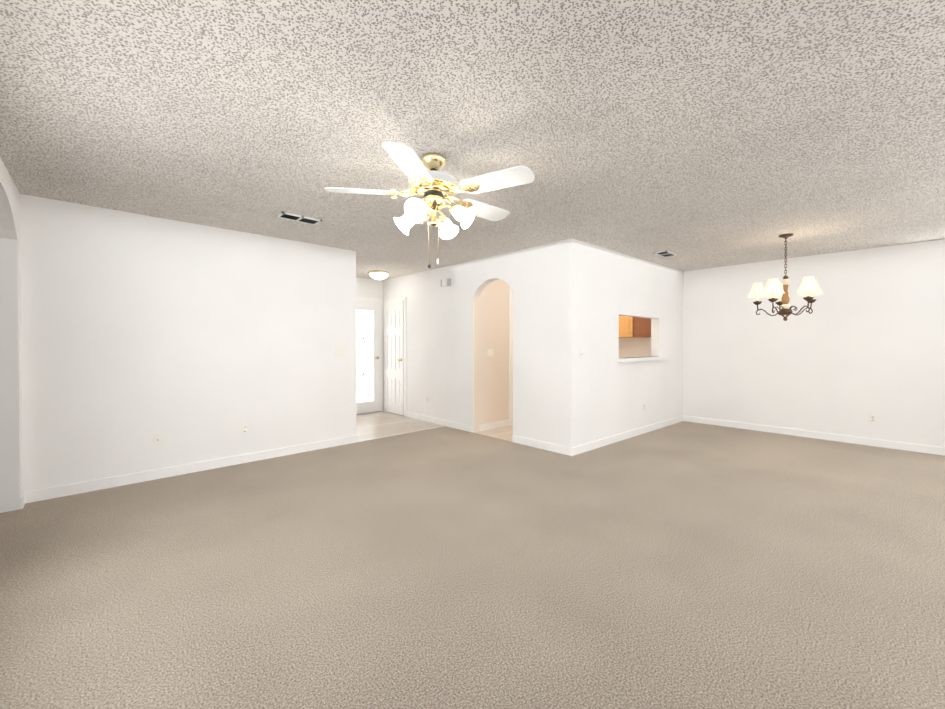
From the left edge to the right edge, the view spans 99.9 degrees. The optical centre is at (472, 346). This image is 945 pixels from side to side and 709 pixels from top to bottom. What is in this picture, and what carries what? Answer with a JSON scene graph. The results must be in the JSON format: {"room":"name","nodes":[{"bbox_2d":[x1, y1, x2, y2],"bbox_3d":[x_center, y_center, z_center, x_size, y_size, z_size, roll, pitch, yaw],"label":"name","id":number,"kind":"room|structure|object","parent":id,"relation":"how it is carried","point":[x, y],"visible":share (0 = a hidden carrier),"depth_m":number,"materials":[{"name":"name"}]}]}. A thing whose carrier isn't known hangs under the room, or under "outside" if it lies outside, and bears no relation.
{"room":"empty living room","nodes":[
{"label":"empty living room","id":0,"kind":"room"},
{"bbox_2d":[0,157,22,512],"bbox_3d":[-1.339,0.039,0.686,0.120,2.440,6.590,0,1,-43],"label":"wall","id":1,"kind":"structure","parent":0,"point":[11,474],"depth_m":2.98,"materials":[{"name":"paint"}]},
{"bbox_2d":[20,194,356,491],"bbox_3d":[-2.604,0.009,4.102,2.960,2.440,0.120,0,1,-43],"label":"wall","id":2,"kind":"structure","parent":0,"point":[193,343],"depth_m":3.75,"materials":[{"name":"paint"}]},
{"bbox_2d":[153,433,162,445],"bbox_3d":[-2.935,0.866,3.703,0.070,0.115,0.018,0,1,-43],"label":"outlet","id":3,"kind":"object","parent":2,"relation":"attached to","point":[158,439],"visible":1,"depth_m":3.71,"materials":[{"name":"white plastic"}]},
{"bbox_2d":[20,435,357,507],"bbox_3d":[-2.511,1.184,4.110,2.853,0.089,0.013,0,1,-43],"label":"baseboard","id":4,"kind":"structure","parent":2,"relation":"attached to","point":[66,490],"depth_m":3.76,"materials":[{"name":"white wood"}]},
{"bbox_2d":[242,423,248,434],"bbox_3d":[-2.406,0.868,4.206,0.070,0.115,0.010,0,1,-43],"label":"electrical outlet","id":5,"kind":"object","parent":2,"relation":"attached to","point":[245,428],"visible":1,"depth_m":4.20,"materials":[{"name":"white plastic"}]},
{"bbox_2d":[335,347,343,356],"bbox_3d":[-1.641,0.061,4.918,0.115,0.115,0.011,0,1,-43],"label":"light switch","id":6,"kind":"object","parent":2,"relation":"attached to","point":[339,351],"visible":1,"depth_m":4.91,"materials":[{"name":"white plastic"}]},
{"bbox_2d":[356,277,382,298],"bbox_3d":[-1.167,-0.026,7.967,4.670,2.440,0.120,0,1,-43],"label":"wall","id":7,"kind":"structure","parent":0,"point":[369,288],"depth_m":7.21,"materials":[{"name":"paint"}]},
{"bbox_2d":[356,296,382,414],"bbox_3d":[-2.030,0.155,7.017,1.040,2.095,0.083,0,1,-43],"label":"door","id":8,"kind":"structure","parent":7,"relation":"attached to","point":[369,355],"depth_m":7.18,"materials":[{"name":"white"}]},
{"bbox_2d":[356,411,512,441],"bbox_3d":[0.237,1.234,6.574,4.790,0.064,4.250,0,1,-43],"label":"floor","id":9,"kind":"structure","parent":0,"point":[377,425],"depth_m":5.97,"materials":[{"name":"beige tile"}]},
{"bbox_2d":[0,421,944,708],"bbox_3d":[0.317,1.267,3.169,9.340,0.060,7.920,0,1,-43],"label":"floor carpet","id":10,"kind":"object","parent":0,"point":[688,565],"visible":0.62,"depth_m":2.12,"materials":[{"name":"beige carpet"}]},
{"bbox_2d":[0,0,944,279],"bbox_3d":[0.129,-1.256,3.463,9.500,0.100,8.800,0,1,-43],"label":"ceiling","id":11,"kind":"structure","parent":0,"point":[698,134],"depth_m":2.06,"materials":[{"name":"white paint"}]},
{"bbox_2d":[276,211,321,224],"bbox_3d":[-1.621,-1.201,3.718,0.360,0.015,0.170,0,1,-43],"label":"ceiling vent","id":12,"kind":"object","parent":11,"relation":"in","point":[297,218],"visible":0.98,"depth_m":3.69,"materials":[{"name":"white metal"}]},
{"bbox_2d":[368,270,388,279],"bbox_3d":[-1.546,-1.166,6.557,0.340,0.134,0.340,0,1,-43],"label":"light","id":13,"kind":"object","parent":11,"relation":"attached to","point":[377,274],"visible":1,"depth_m":6.45,"materials":[{"name":"white glass"}]},
{"bbox_2d":[324,142,533,267],"bbox_3d":[-0.209,-0.850,2.558,1.227,0.696,1.278,0,1,-43],"label":"ceiling fan","id":14,"kind":"object","parent":11,"relation":"hanging from","point":[434,187],"visible":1,"depth_m":2.42,"materials":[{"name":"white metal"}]},
{"bbox_2d":[653,250,676,256],"bbox_3d":[2.523,-1.214,5.188,0.360,0.015,0.170,0,1,-43],"label":"ceiling vent","id":15,"kind":"object","parent":11,"relation":"in","point":[666,253],"visible":1,"depth_m":5.17,"materials":[{"name":"white metal"}]},
{"bbox_2d":[747,233,823,321],"bbox_3d":[3.378,-0.743,4.316,0.676,0.940,0.657,0,1,-43],"label":"chandelier","id":16,"kind":"object","parent":11,"relation":"hanging from","point":[776,289],"visible":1,"depth_m":4.26,"materials":[{"name":"white fabric"}]},
{"bbox_2d":[383,241,562,445],"bbox_3d":[-0.275,-0.009,6.019,0.120,2.440,3.940,0,1,-43],"label":"wall","id":17,"kind":"structure","parent":0,"point":[439,346],"depth_m":5.60,"materials":[{"name":"paint"}]},
{"bbox_2d":[383,297,406,416],"bbox_3d":[-1.426,0.172,7.087,0.096,2.060,0.730,0,1,-43],"label":"door","id":18,"kind":"structure","parent":17,"relation":"attached to","point":[394,347],"depth_m":7.07,"materials":[{"name":"white wood"}]},
{"bbox_2d":[406,412,472,432],"bbox_3d":[-0.566,1.165,6.243,0.013,0.089,1.670,0,1,-43],"label":"baseboard","id":19,"kind":"structure","parent":17,"relation":"attached to","point":[447,423],"depth_m":6.14,"materials":[{"name":"white wood"}]},
{"bbox_2d":[441,278,450,286],"bbox_3d":[-0.413,-0.979,6.032,0.052,0.120,0.210,0,1,-43],"label":"door chime","id":20,"kind":"object","parent":17,"relation":"attached to","point":[445,282],"visible":1,"depth_m":6.00,"materials":[{"name":"white plastic"}]},
{"bbox_2d":[509,287,512,424],"bbox_3d":[0.662,0.145,6.229,0.250,2.130,0.020,0,1,-43],"label":"door frame","id":21,"kind":"structure","parent":17,"relation":"attached to","point":[510,356],"depth_m":6.15,"materials":[{"name":"white"}]},
{"bbox_2d":[512,435,567,454],"bbox_3d":[0.804,1.178,4.787,0.013,0.089,0.850,0,1,-43],"label":"baseboard","id":22,"kind":"structure","parent":17,"relation":"attached to","point":[516,439],"depth_m":4.76,"materials":[{"name":"white wood"}]},
{"bbox_2d":[474,279,509,431],"bbox_3d":[0.342,-0.009,6.021,0.990,2.440,0.122,0,1,-43],"label":"wall","id":23,"kind":"structure","parent":0,"point":[491,373],"depth_m":5.86,"materials":[{"name":"beige paint"}]},
{"bbox_2d":[488,349,492,356],"bbox_3d":[0.269,0.083,5.865,0.115,0.115,0.011,0,1,-43],"label":"light switch","id":24,"kind":"object","parent":23,"relation":"attached to","point":[490,352],"visible":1,"depth_m":5.86,"materials":[{"name":"white plastic"}]},
{"bbox_2d":[479,419,508,430],"bbox_3d":[0.343,1.168,5.942,0.660,0.089,0.013,0,1,-43],"label":"baseboard","id":25,"kind":"structure","parent":23,"relation":"attached to","point":[502,423],"depth_m":5.91,"materials":[{"name":"white wood"}]},
{"bbox_2d":[562,239,683,447],"bbox_3d":[2.260,-0.004,5.533,3.145,2.440,0.242,0,1,-43],"label":"wall","id":26,"kind":"structure","parent":0,"point":[606,393],"depth_m":5.04,"materials":[{"name":"paint"}]},
{"bbox_2d":[579,349,582,358],"bbox_3d":[1.256,0.081,4.565,0.070,0.115,0.025,0,1,-43],"label":"light switch","id":27,"kind":"object","parent":26,"relation":"attached to","point":[580,353],"visible":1,"depth_m":4.56,"materials":[{"name":"white plastic"}]},
{"bbox_2d":[568,416,683,455],"bbox_3d":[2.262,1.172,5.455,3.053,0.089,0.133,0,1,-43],"label":"baseboard","id":28,"kind":"structure","parent":26,"relation":"attached to","point":[583,448],"depth_m":5.15,"materials":[{"name":"white wood"}]},
{"bbox_2d":[618,356,669,361],"bbox_3d":[2.366,0.168,5.610,1.386,0.045,0.298,0,1,-43],"label":"sill","id":29,"kind":"structure","parent":26,"relation":"on","point":[629,359],"depth_m":5.49,"materials":[{"name":"white"}]},
{"bbox_2d":[619,239,944,447],"bbox_3d":[3.435,-0.013,6.571,0.120,2.440,8.620,0,1,-43],"label":"wall","id":30,"kind":"structure","parent":0,"point":[856,346],"depth_m":5.19,"materials":[{"name":"paint"}]},
{"bbox_2d":[619,316,630,337],"bbox_3d":[2.704,-0.547,7.005,0.344,0.760,0.430,0,1,-43],"label":"upper cabinet","id":31,"kind":"object","parent":30,"relation":"attached to","point":[624,321],"depth_m":6.84,"materials":[{"name":"brown wood"}]},
{"bbox_2d":[631,317,650,337],"bbox_3d":[3.010,-0.544,6.679,0.344,0.760,0.465,0,1,-43],"label":"upper cabinet","id":32,"kind":"object","parent":30,"relation":"attached to","point":[631,327],"depth_m":6.64,"materials":[{"name":"brown wood"}]},
{"bbox_2d":[682,415,944,455],"bbox_3d":[4.836,1.176,4.997,0.013,0.089,4.090,0,1,-43],"label":"baseboard","id":33,"kind":"structure","parent":30,"relation":"attached to","point":[787,431],"depth_m":5.20,"materials":[{"name":"white wood"}]},
{"bbox_2d":[869,413,876,422],"bbox_3d":[4.933,0.877,4.893,0.010,0.115,0.070,0,1,-43],"label":"outlet","id":34,"kind":"object","parent":30,"relation":"attached to","point":[872,417],"visible":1,"depth_m":4.89,"materials":[{"name":"white plastic"}]}
]}

